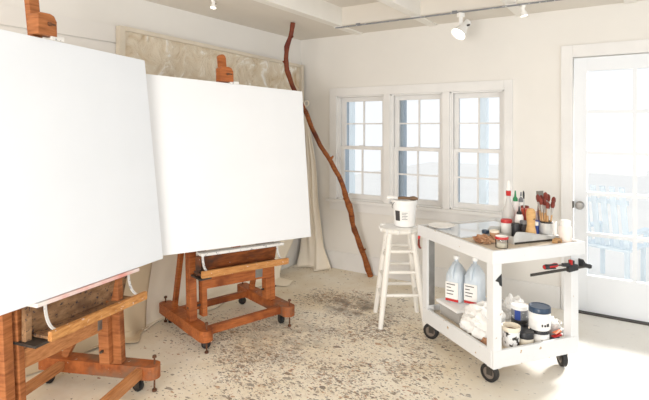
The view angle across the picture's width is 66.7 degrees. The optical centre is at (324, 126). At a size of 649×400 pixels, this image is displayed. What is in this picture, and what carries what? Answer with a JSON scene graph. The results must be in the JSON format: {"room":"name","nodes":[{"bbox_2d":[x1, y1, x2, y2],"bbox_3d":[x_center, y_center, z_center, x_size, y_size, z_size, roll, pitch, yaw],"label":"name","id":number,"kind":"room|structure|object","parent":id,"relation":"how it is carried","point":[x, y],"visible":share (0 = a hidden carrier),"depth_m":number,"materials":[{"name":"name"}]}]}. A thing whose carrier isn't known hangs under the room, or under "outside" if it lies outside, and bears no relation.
{"room":"art studio","nodes":[
{"label":"art studio","id":0,"kind":"room"},
{"bbox_2d":[0,0,300,61],"bbox_3d":[-2.217,0.264,2.500,0.150,2.433,7.020,0,0,33],"label":"wall","id":1,"kind":"structure","parent":0,"point":[138,14],"depth_m":3.90,"materials":[{"name":"paint"}]},
{"bbox_2d":[0,26,300,269],"bbox_3d":[-2.149,0.446,2.456,0.013,2.068,7.019,0,0,33],"label":"trim","id":2,"kind":"structure","parent":1,"relation":"attached to","point":[293,253],"depth_m":3.39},
{"bbox_2d":[0,4,301,64],"bbox_3d":[-2.149,-0.656,2.456,0.013,0.117,7.019,0,0,33],"label":"trim","id":3,"kind":"structure","parent":1,"relation":"attached to","point":[13,16],"depth_m":3.24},
{"bbox_2d":[116,25,303,113],"bbox_3d":[-0.850,-0.223,4.415,0.056,0.985,2.240,0,0,33],"label":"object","id":4,"kind":"object","parent":1,"relation":"attached to","point":[163,55],"visible":0.25,"depth_m":4.07,"materials":[{"name":"fabric"}]},
{"bbox_2d":[25,264,648,399],"bbox_3d":[0.496,1.540,0.858,6.490,0.120,7.180,0,0,33],"label":"floor","id":5,"kind":"structure","parent":0,"point":[334,347],"depth_m":3.12,"materials":[{"name":"beige concrete"}]},
{"bbox_2d":[0,0,160,399],"bbox_3d":[-1.354,0.310,2.489,0.750,2.340,0.815,0,0,11],"label":"easel","id":6,"kind":"object","parent":5,"relation":"on","point":[39,332],"visible":0.85,"depth_m":2.52,"materials":[{"name":"brown wood"}]},
{"bbox_2d":[0,29,162,315],"bbox_3d":[-1.339,0.181,2.401,0.203,1.271,1.492,0,0,20],"label":"canvas","id":7,"kind":"object","parent":6,"relation":"on","point":[79,202],"visible":1,"depth_m":2.48,"materials":[{"name":"white fabric"}]},
{"bbox_2d":[22,275,146,341],"bbox_3d":[-1.208,0.901,2.546,0.289,0.175,0.688,0,0,33],"label":"tray","id":8,"kind":"object","parent":6,"relation":"on","point":[54,318],"depth_m":2.46,"materials":[{"name":"wood"}]},
{"bbox_2d":[25,263,151,375],"bbox_3d":[-1.588,0.877,3.059,0.194,1.194,1.440,0,0,33],"label":"cloth","id":9,"kind":"object","parent":5,"relation":"on","point":[135,315],"visible":0.14,"depth_m":3.52,"materials":[{"name":"beige fabric"}]},
{"bbox_2d":[143,239,293,329],"bbox_3d":[-0.704,0.890,4.327,0.360,1.164,1.930,0,0,33],"label":"cloth","id":10,"kind":"object","parent":5,"relation":"on","point":[162,277],"visible":0.13,"depth_m":3.87,"materials":[{"name":"beige fabric"}]},
{"bbox_2d":[159,54,294,353],"bbox_3d":[-0.732,0.470,3.696,0.764,2.020,0.734,0,0,-40],"label":"easel","id":11,"kind":"object","parent":5,"relation":"on","point":[237,264],"visible":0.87,"depth_m":3.53,"materials":[{"name":"brown wood"}]},
{"bbox_2d":[146,74,310,255],"bbox_3d":[-0.665,0.259,3.540,1.379,1.214,0.219,0,0,-40],"label":"canvas","id":12,"kind":"object","parent":11,"relation":"on","point":[230,165],"visible":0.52,"depth_m":3.48,"materials":[{"name":"white fabric"}]},
{"bbox_2d":[194,246,288,278],"bbox_3d":[-0.587,0.937,3.479,0.354,0.159,0.683,0,0,33],"label":"tray","id":13,"kind":"object","parent":11,"relation":"on","point":[209,264],"depth_m":3.46,"materials":[{"name":"wood"}]},
{"bbox_2d":[294,100,330,270],"bbox_3d":[-0.117,0.591,5.163,0.423,1.762,0.206,0,0,33],"label":"cloth","id":14,"kind":"object","parent":5,"relation":"on","point":[312,253],"visible":0.75,"depth_m":5.25,"materials":[{"name":"fabric"}]},
{"bbox_2d":[282,22,373,277],"bbox_3d":[0.064,0.267,4.676,0.931,2.440,0.150,0,0,-22],"label":"branch","id":15,"kind":"object","parent":5,"relation":"on","point":[348,203],"visible":0.94,"depth_m":4.69,"materials":[{"name":"brown wood"}]},
{"bbox_2d":[373,223,426,329],"bbox_3d":[0.575,1.116,3.778,0.366,0.733,0.367,0,0,0],"label":"stool","id":16,"kind":"object","parent":5,"relation":"on","point":[382,284],"visible":0.83,"depth_m":3.67,"materials":[{"name":"white paint"}]},
{"bbox_2d":[392,199,416,226],"bbox_3d":[0.611,0.652,3.765,0.196,0.198,0.194,0,0,-30],"label":"bucket","id":17,"kind":"object","parent":16,"relation":"on","point":[404,211],"visible":0.88,"depth_m":3.69,"materials":[{"name":"white plastic"}]},
{"bbox_2d":[387,196,417,200],"bbox_3d":[0.597,0.543,3.772,0.233,0.034,0.036,0,0,12],"label":"brush","id":18,"kind":"object","parent":17,"relation":"on","point":[413,198],"visible":1,"depth_m":3.76,"materials":[{"name":"wood"}]},
{"bbox_2d":[418,219,584,382],"bbox_3d":[1.117,1.086,3.234,0.679,0.788,0.803,0,0,-20],"label":"rolling cart","id":19,"kind":"object","parent":5,"relation":"on","point":[438,318],"visible":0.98,"depth_m":2.94,"materials":[{"name":"white wood"}]},
{"bbox_2d":[436,297,486,318],"bbox_3d":[0.965,1.250,3.377,0.310,0.104,0.250,0,0,-20],"label":"tub","id":20,"kind":"object","parent":19,"relation":"on","point":[458,308],"visible":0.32,"depth_m":3.32,"materials":[{"name":"white plastic"}]},
{"bbox_2d":[445,255,465,302],"bbox_3d":[0.912,1.044,3.416,0.114,0.305,0.172,0,0,37],"label":"plastic jug","id":21,"kind":"object","parent":20,"relation":"on","point":[455,275],"visible":0.93,"depth_m":3.36,"materials":[{"name":"plastic"}]},
{"bbox_2d":[464,257,485,303],"bbox_3d":[1.026,1.044,3.366,0.114,0.305,0.172,0,0,37],"label":"plastic jug","id":22,"kind":"object","parent":20,"relation":"on","point":[474,281],"visible":0.92,"depth_m":3.31,"materials":[{"name":"plastic"}]},
{"bbox_2d":[429,221,500,237],"bbox_3d":[1.065,0.703,3.394,0.570,0.006,0.373,0,0,-20],"label":"palette","id":23,"kind":"object","parent":19,"relation":"on","point":[466,230],"visible":0.64,"depth_m":3.36},
{"bbox_2d":[428,222,454,228],"bbox_3d":[0.813,0.689,3.421,0.182,0.020,0.182,0,0,-20],"label":"plate","id":24,"kind":"object","parent":23,"relation":"on","point":[438,225],"visible":1,"depth_m":3.44,"materials":[{"name":"white ceramic"}]},
{"bbox_2d":[511,191,518,222],"bbox_3d":[1.312,0.568,3.387,0.054,0.262,0.055,0,0,-20],"label":"squeeze bottle","id":25,"kind":"object","parent":23,"relation":"on","point":[514,205],"visible":0.68,"depth_m":3.37,"materials":[{"name":"white plastic"}]},
{"bbox_2d":[518,192,522,210],"bbox_3d":[1.361,0.574,3.410,0.054,0.250,0.055,0,0,-20],"label":"squeeze bottle","id":26,"kind":"object","parent":23,"relation":"on","point":[520,200],"visible":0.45,"depth_m":3.40,"materials":[{"name":"white plastic"}]},
{"bbox_2d":[459,301,505,339],"bbox_3d":[1.004,1.205,3.103,0.301,0.192,0.262,0,0,18],"label":"rag","id":27,"kind":"object","parent":19,"relation":"on","point":[473,321],"visible":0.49,"depth_m":3.06,"materials":[{"name":"white fabric"}]},
{"bbox_2d":[479,337,486,345],"bbox_3d":[0.961,1.276,2.918,0.071,0.050,0.083,0,0,-20],"label":"rag","id":28,"kind":"object","parent":19,"relation":"on","point":[484,340],"visible":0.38,"depth_m":2.92,"materials":[{"name":"orange fabric"}]},
{"bbox_2d":[472,234,494,243],"bbox_3d":[0.974,0.680,3.015,0.124,0.050,0.146,0,0,-20],"label":"rag","id":29,"kind":"object","parent":19,"relation":"on","point":[484,239],"visible":0.99,"depth_m":2.98,"materials":[{"name":"brown fabric"}]},
{"bbox_2d":[482,229,488,235],"bbox_3d":[1.023,0.680,3.131,0.046,0.050,0.046,0,0,-20],"label":"paint pot","id":30,"kind":"object","parent":19,"relation":"on","point":[484,231],"visible":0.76,"depth_m":3.11,"materials":[{"name":"plastic"}]},
{"bbox_2d":[490,229,499,240],"bbox_3d":[1.055,0.673,3.057,0.059,0.065,0.059,0,0,-20],"label":"paint pot","id":31,"kind":"object","parent":19,"relation":"on","point":[493,232],"visible":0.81,"depth_m":3.04,"materials":[{"name":"beige plastic"}]},
{"bbox_2d":[434,309,563,348],"bbox_3d":[1.117,1.311,3.234,0.597,0.018,0.721,0,0,-20],"label":"shelf","id":32,"kind":"object","parent":19,"relation":"attached to","point":[447,314],"depth_m":3.14,"materials":[{"name":"white wood"}]},
{"bbox_2d":[495,235,508,248],"bbox_3d":[1.038,0.671,2.886,0.076,0.068,0.076,0,0,-20],"label":"jar","id":33,"kind":"object","parent":19,"relation":"on","point":[498,244],"visible":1,"depth_m":2.87,"materials":[{"name":"clear glass"}]},
{"bbox_2d":[502,322,520,347],"bbox_3d":[1.105,1.238,2.921,0.110,0.127,0.110,0,0,-20],"label":"tub","id":34,"kind":"object","parent":19,"relation":"on","point":[510,331],"visible":0.83,"depth_m":2.89,"materials":[{"name":"beige plastic"}]},
{"bbox_2d":[502,293,523,321],"bbox_3d":[1.260,1.210,3.288,0.170,0.184,0.172,0,0,37],"label":"rag","id":35,"kind":"object","parent":19,"relation":"on","point":[506,306],"visible":0.44,"depth_m":3.27,"materials":[{"name":"white fabric"}]},
{"bbox_2d":[511,321,528,327],"bbox_3d":[1.232,1.264,3.111,0.105,0.075,0.105,0,0,-20],"label":"jar","id":36,"kind":"object","parent":19,"relation":"on","point":[527,324],"visible":0.23,"depth_m":3.06,"materials":[{"name":"grey plastic"}]},
{"bbox_2d":[511,302,528,323],"bbox_3d":[1.232,1.173,3.111,0.105,0.105,0.105,0,0,-20],"label":"jar","id":37,"kind":"object","parent":36,"relation":"on","point":[519,310],"visible":0.98,"depth_m":3.07,"materials":[{"name":"grey plastic"}]},
{"bbox_2d":[487,226,558,244],"bbox_3d":[1.255,0.668,3.125,0.347,0.075,0.250,0,0,-20],"label":"metal tray","id":38,"kind":"object","parent":19,"relation":"on","point":[519,237],"visible":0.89,"depth_m":3.00,"materials":[{"name":"metal"}]},
{"bbox_2d":[501,218,511,235],"bbox_3d":[1.175,0.648,3.181,0.071,0.105,0.071,0,0,-20],"label":"paint pot","id":39,"kind":"object","parent":38,"relation":"in","point":[506,226],"visible":0.8,"depth_m":3.15,"materials":[{"name":"plastic"}]},
{"bbox_2d":[511,222,519,236],"bbox_3d":[1.204,0.653,3.101,0.055,0.095,0.055,0,0,-20],"label":"ink bottle","id":40,"kind":"object","parent":38,"relation":"in","point":[515,227],"visible":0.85,"depth_m":3.08,"materials":[{"name":"black glass"}]},
{"bbox_2d":[515,206,523,222],"bbox_3d":[1.267,0.609,3.205,0.054,0.185,0.055,0,0,-20],"label":"squeeze bottle","id":41,"kind":"object","parent":38,"relation":"in","point":[518,216],"visible":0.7,"depth_m":3.19,"materials":[{"name":"white plastic"}]},
{"bbox_2d":[520,220,526,231],"bbox_3d":[1.268,0.648,3.131,0.050,0.105,0.050,0,0,-20],"label":"jar","id":42,"kind":"object","parent":38,"relation":"in","point":[523,223],"visible":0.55,"depth_m":3.11,"materials":[{"name":"black glass"}]},
{"bbox_2d":[523,191,524,219],"bbox_3d":[1.296,0.557,3.200,0.013,0.284,0.034,0,0,7],"label":"brush","id":43,"kind":"object","parent":38,"relation":"in","point":[523,191],"visible":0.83,"depth_m":3.20,"materials":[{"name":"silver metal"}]},
{"bbox_2d":[521,208,527,219],"bbox_3d":[1.331,0.619,3.239,0.076,0.165,0.076,0,0,-20],"label":"brush","id":44,"kind":"object","parent":38,"relation":"in","point":[522,209],"visible":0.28,"depth_m":3.22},
{"bbox_2d":[526,208,535,233],"bbox_3d":[1.277,0.601,3.048,0.065,0.200,0.065,0,0,-20],"label":"pestle","id":45,"kind":"object","parent":38,"relation":"in","point":[530,213],"visible":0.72,"depth_m":3.03,"materials":[{"name":"brown wood"}]},
{"bbox_2d":[535,222,537,233],"bbox_3d":[1.325,0.648,3.092,0.034,0.105,0.034,0,0,-20],"label":"ink bottle","id":46,"kind":"object","parent":38,"relation":"in","point":[536,223],"visible":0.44,"depth_m":3.08,"materials":[{"name":"plastic"}]},
{"bbox_2d":[539,220,552,235],"bbox_3d":[1.397,0.646,3.104,0.082,0.110,0.082,0,0,-20],"label":"can","id":47,"kind":"object","parent":38,"relation":"in","point":[545,228],"visible":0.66,"depth_m":3.07,"materials":[{"name":"metal"}]},
{"bbox_2d":[536,194,541,220],"bbox_3d":[1.363,0.557,3.123,0.042,0.261,0.026,0,0,10],"label":"brush","id":48,"kind":"object","parent":47,"relation":"in","point":[537,195],"visible":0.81,"depth_m":3.12,"materials":[{"name":"brown wood"}]},
{"bbox_2d":[536,191,543,219],"bbox_3d":[1.424,0.563,3.240,0.060,0.285,0.038,0,0,-29],"label":"scraper","id":49,"kind":"object","parent":47,"relation":"in","point":[537,192],"visible":0.23,"depth_m":3.23,"materials":[{"name":"silver metal"}]},
{"bbox_2d":[539,197,543,221],"bbox_3d":[1.362,0.564,3.089,0.042,0.247,0.023,0,0,-35],"label":"brush","id":50,"kind":"object","parent":47,"relation":"in","point":[540,198],"visible":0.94,"depth_m":3.08,"materials":[{"name":"brown wood"}]},
{"bbox_2d":[543,198,546,221],"bbox_3d":[1.384,0.569,3.099,0.023,0.238,0.023,0,0,10],"label":"brush","id":51,"kind":"object","parent":47,"relation":"in","point":[544,199],"visible":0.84,"depth_m":3.10,"materials":[{"name":"brown wood"}]},
{"bbox_2d":[543,192,547,216],"bbox_3d":[1.399,0.550,3.118,0.028,0.275,0.028,0,0,-35],"label":"brush","id":52,"kind":"object","parent":47,"relation":"in","point":[545,195],"visible":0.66,"depth_m":3.11,"materials":[{"name":"brown wood"}]},
{"bbox_2d":[546,202,549,221],"bbox_3d":[1.391,0.577,3.070,0.023,0.221,0.034,0,0,33],"label":"brush","id":53,"kind":"object","parent":47,"relation":"in","point":[547,203],"visible":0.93,"depth_m":3.06,"materials":[{"name":"brown wood"}]},
{"bbox_2d":[550,201,554,221],"bbox_3d":[1.418,0.576,3.075,0.038,0.224,0.028,0,0,33],"label":"brush","id":54,"kind":"object","parent":47,"relation":"in","point":[552,204],"visible":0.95,"depth_m":3.07,"materials":[{"name":"brown wood"}]},
{"bbox_2d":[519,327,533,344],"bbox_3d":[1.206,1.262,2.960,0.099,0.079,0.099,0,0,-20],"label":"jar","id":55,"kind":"object","parent":19,"relation":"on","point":[526,334],"visible":0.63,"depth_m":2.92,"materials":[{"name":"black plastic"}]},
{"bbox_2d":[530,328,549,342],"bbox_3d":[1.309,1.262,2.998,0.111,0.080,0.111,0,0,-20],"label":"jar","id":56,"kind":"object","parent":19,"relation":"on","point":[539,336],"visible":0.45,"depth_m":2.95,"materials":[{"name":"plastic"}]},
{"bbox_2d":[528,302,550,331],"bbox_3d":[1.309,1.153,2.998,0.128,0.135,0.128,0,0,-20],"label":"jar","id":57,"kind":"object","parent":56,"relation":"on","point":[539,313],"visible":1,"depth_m":2.95,"materials":[{"name":"plastic"}]},
{"bbox_2d":[549,316,558,334],"bbox_3d":[1.418,1.241,3.084,0.126,0.121,0.126,0,0,-20],"label":"clear bowl","id":58,"kind":"object","parent":19,"relation":"on","point":[554,323],"visible":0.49,"depth_m":3.05,"materials":[{"name":"white plastic"}]},
{"bbox_2d":[553,221,556,234],"bbox_3d":[1.457,0.653,3.148,0.051,0.104,0.051,0,0,-20],"label":"cup","id":59,"kind":"object","parent":19,"relation":"on","point":[554,222],"visible":0.34,"depth_m":3.12,"materials":[{"name":"white paint"}]},
{"bbox_2d":[552,237,561,243],"bbox_3d":[1.416,0.691,2.997,0.064,0.030,0.034,0,0,-37],"label":"wood block","id":60,"kind":"object","parent":19,"relation":"on","point":[555,240],"visible":0.94,"depth_m":2.98,"materials":[{"name":"brown paint"}]},
{"bbox_2d":[530,258,591,276],"bbox_3d":[1.397,0.827,2.919,0.457,0.073,0.048,0,0,-20],"label":"clamp","id":61,"kind":"object","parent":19,"relation":"attached to","point":[570,266],"visible":1,"depth_m":2.92,"materials":[{"name":"metal"}]},
{"bbox_2d":[558,219,571,242],"bbox_3d":[1.483,0.638,3.036,0.076,0.134,0.076,0,0,-20],"label":"candle jar","id":62,"kind":"object","parent":19,"relation":"on","point":[565,229],"visible":0.94,"depth_m":3.01,"materials":[{"name":"wax"}]},
{"label":"paint tube","id":63,"kind":"object","parent":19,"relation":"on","visible":0},
{"bbox_2d":[551,333,562,337],"bbox_3d":[1.418,1.269,3.000,0.083,0.019,0.032,0,0,-23],"label":"paint tube","id":64,"kind":"object","parent":63,"relation":"on","point":[558,334],"visible":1,"depth_m":3.00,"materials":[{"name":"red plastic"}]},
{"bbox_2d":[552,329,561,333],"bbox_3d":[1.422,1.248,3.003,0.078,0.019,0.032,0,0,-33],"label":"paint tube","id":65,"kind":"object","parent":64,"relation":"on","point":[558,330],"visible":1,"depth_m":2.99,"materials":[{"name":"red plastic"}]},
{"bbox_2d":[145,0,642,39],"bbox_3d":[0.496,-1.103,0.858,6.490,0.300,7.180,0,0,33],"label":"ceiling","id":66,"kind":"structure","parent":0,"point":[249,13],"depth_m":4.25,"materials":[{"name":"white paint"}]},
{"bbox_2d":[210,0,215,8],"bbox_3d":[-0.834,-0.920,3.689,0.045,0.067,0.045,0,0,23],"label":"lamp","id":67,"kind":"object","parent":66,"relation":"attached to","point":[213,6],"visible":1,"depth_m":3.69,"materials":[{"name":"white metal"}]},
{"bbox_2d":[335,0,559,28],"bbox_3d":[2.219,-0.940,3.298,5.020,0.024,0.012,0,0,33],"label":"track","id":68,"kind":"object","parent":66,"relation":"attached to","point":[452,12],"visible":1,"depth_m":4.04,"materials":[{"name":"grey metal"}]},
{"bbox_2d":[451,12,470,39],"bbox_3d":[1.111,-0.816,3.984,0.167,0.225,0.124,0,0,-25],"label":"lamp","id":69,"kind":"object","parent":68,"relation":"hanging from","point":[460,31],"visible":1,"depth_m":3.98,"materials":[{"name":"white metal"}]},
{"bbox_2d":[520,5,527,16],"bbox_3d":[1.524,-0.884,3.758,0.058,0.088,0.059,0,0,13],"label":"lamp","id":70,"kind":"object","parent":68,"relation":"hanging from","point":[524,13],"visible":1,"depth_m":3.74,"materials":[{"name":"white metal"}]},
{"bbox_2d":[500,0,520,16],"bbox_3d":[-0.219,-1.032,1.221,0.085,0.183,7.020,0,0,33],"label":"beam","id":71,"kind":"structure","parent":66,"relation":"attached to","point":[516,10],"depth_m":3.88,"materials":[{"name":"white paint"}]},
{"bbox_2d":[301,0,648,308],"bbox_3d":[2.386,0.264,3.810,6.490,2.433,0.150,0,0,33],"label":"wall","id":72,"kind":"structure","parent":0,"point":[526,51],"depth_m":4.34,"materials":[{"name":"paint"}]},
{"bbox_2d":[253,0,362,34],"bbox_3d":[-1.534,-1.032,2.063,0.085,0.183,7.020,0,0,33],"label":"ceiling beam","id":73,"kind":"structure","parent":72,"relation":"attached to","point":[322,11],"depth_m":4.28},
{"bbox_2d":[337,95,383,202],"bbox_3d":[0.418,0.215,5.099,0.545,1.070,0.200,0,0,33],"label":"window","id":74,"kind":"structure","parent":72,"relation":"in","point":[343,147],"depth_m":5.14,"materials":[{"name":"white wood"}]},
{"bbox_2d":[384,94,390,203],"bbox_3d":[0.652,0.215,4.899,0.065,1.070,0.164,0,0,33],"label":"trim","id":75,"kind":"structure","parent":72,"relation":"attached to","point":[387,97],"depth_m":4.83,"materials":[{"name":"white wood"}]},
{"bbox_2d":[377,0,437,26],"bbox_3d":[-0.876,-1.032,1.641,0.085,0.183,7.020,0,0,33],"label":"ceiling beam","id":76,"kind":"structure","parent":72,"relation":"attached to","point":[412,8],"depth_m":4.06,"materials":[{"name":"white paint"}]},
{"bbox_2d":[391,92,441,207],"bbox_3d":[0.925,0.215,4.774,0.530,1.070,0.200,0,0,33],"label":"window","id":77,"kind":"structure","parent":72,"relation":"in","point":[399,148],"depth_m":4.83,"materials":[{"name":"white wood"}]},
{"bbox_2d":[325,198,510,221],"bbox_3d":[0.839,0.807,4.717,1.905,0.115,0.110,0,0,33],"label":"trim","id":78,"kind":"structure","parent":72,"relation":"attached to","point":[431,213],"depth_m":4.61,"materials":[{"name":"white wood"}]},
{"bbox_2d":[329,80,512,214],"bbox_3d":[0.832,0.172,4.704,1.842,1.155,0.024,0,0,33],"label":"trim","id":79,"kind":"structure","parent":72,"relation":"attached to","point":[506,85],"depth_m":4.53,"materials":[{"name":"white wood"}]},
{"bbox_2d":[325,249,560,308],"bbox_3d":[0.833,1.391,4.706,2.583,0.178,0.017,0,0,33],"label":"baseboard","id":80,"kind":"structure","parent":72,"relation":"attached to","point":[529,292],"depth_m":4.53,"materials":[{"name":"white wood"}]},
{"bbox_2d":[442,92,449,208],"bbox_3d":[1.153,0.215,4.579,0.065,1.070,0.164,0,0,33],"label":"trim","id":81,"kind":"structure","parent":72,"relation":"attached to","point":[445,95],"depth_m":4.51,"materials":[{"name":"white wood"}]},
{"bbox_2d":[450,90,503,213],"bbox_3d":[1.406,0.215,4.467,0.480,1.070,0.200,0,0,33],"label":"window","id":82,"kind":"structure","parent":72,"relation":"in","point":[455,97],"depth_m":4.45,"materials":[{"name":"white wood"}]},
{"bbox_2d":[561,39,648,309],"bbox_3d":[2.351,0.411,3.732,1.015,2.137,0.022,0,0,33],"label":"trim","id":83,"kind":"structure","parent":72,"relation":"attached to","point":[568,52],"depth_m":3.96,"materials":[{"name":"white wood"}]},
{"bbox_2d":[572,54,648,321],"bbox_3d":[2.349,0.458,3.741,0.836,2.020,0.106,0,0,33],"label":"door","id":84,"kind":"structure","parent":72,"relation":"in","point":[629,299],"depth_m":3.86,"materials":[{"name":"white wood"}]},
{"bbox_2d":[578,310,648,325],"bbox_3d":[2.386,1.475,3.792,0.840,0.010,0.180,0,0,33],"label":"threshold","id":85,"kind":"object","parent":72,"relation":"attached to","point":[579,311],"depth_m":3.80,"materials":[{"name":"metal"}]},
{"bbox_2d":[624,0,636,3],"bbox_3d":[0.438,-1.032,0.800,0.085,0.183,7.020,0,0,33],"label":"trim","id":86,"kind":"structure","parent":72,"relation":"attached to","point":[625,1],"depth_m":3.69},
{"bbox_2d":[506,181,510,195],"bbox_3d":[1.243,0.528,3.328,0.086,0.329,0.086,0,0,-20],"label":"cap","id":87,"kind":"object","parent":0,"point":[508,187],"visible":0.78,"depth_m":3.32,"materials":[{"name":"white"}]},
{"label":"outside","id":88,"kind":"structure","parent":0,"visible":0},
{"bbox_2d":[349,162,648,282],"bbox_3d":[7.284,1.830,12.304,17.000,0.100,19.420,0,0,33],"label":"ground","id":89,"kind":"structure","parent":88,"point":[428,186],"depth_m":13.81,"materials":[{"name":"white"}]},
{"bbox_2d":[350,102,354,192],"bbox_3d":[0.389,0.180,6.876,0.096,3.200,0.096,0,0,33],"label":"porch post","id":90,"kind":"object","parent":89,"relation":"on","point":[352,104],"visible":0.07,"depth_m":6.85,"materials":[{"name":"wood"}]},
{"bbox_2d":[479,98,488,203],"bbox_3d":[1.905,0.180,5.905,0.160,3.200,0.160,0,0,33],"label":"porch post","id":91,"kind":"object","parent":89,"relation":"on","point":[484,102],"visible":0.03,"depth_m":5.86,"materials":[{"name":"white wood"}]},
{"bbox_2d":[588,185,648,281],"bbox_3d":[3.325,1.218,5.675,0.579,1.124,0.600,0,0,-37],"label":"garden chair","id":92,"kind":"object","parent":89,"relation":"on","point":[625,246],"visible":0.84,"depth_m":5.54,"materials":[{"name":"white wood"}]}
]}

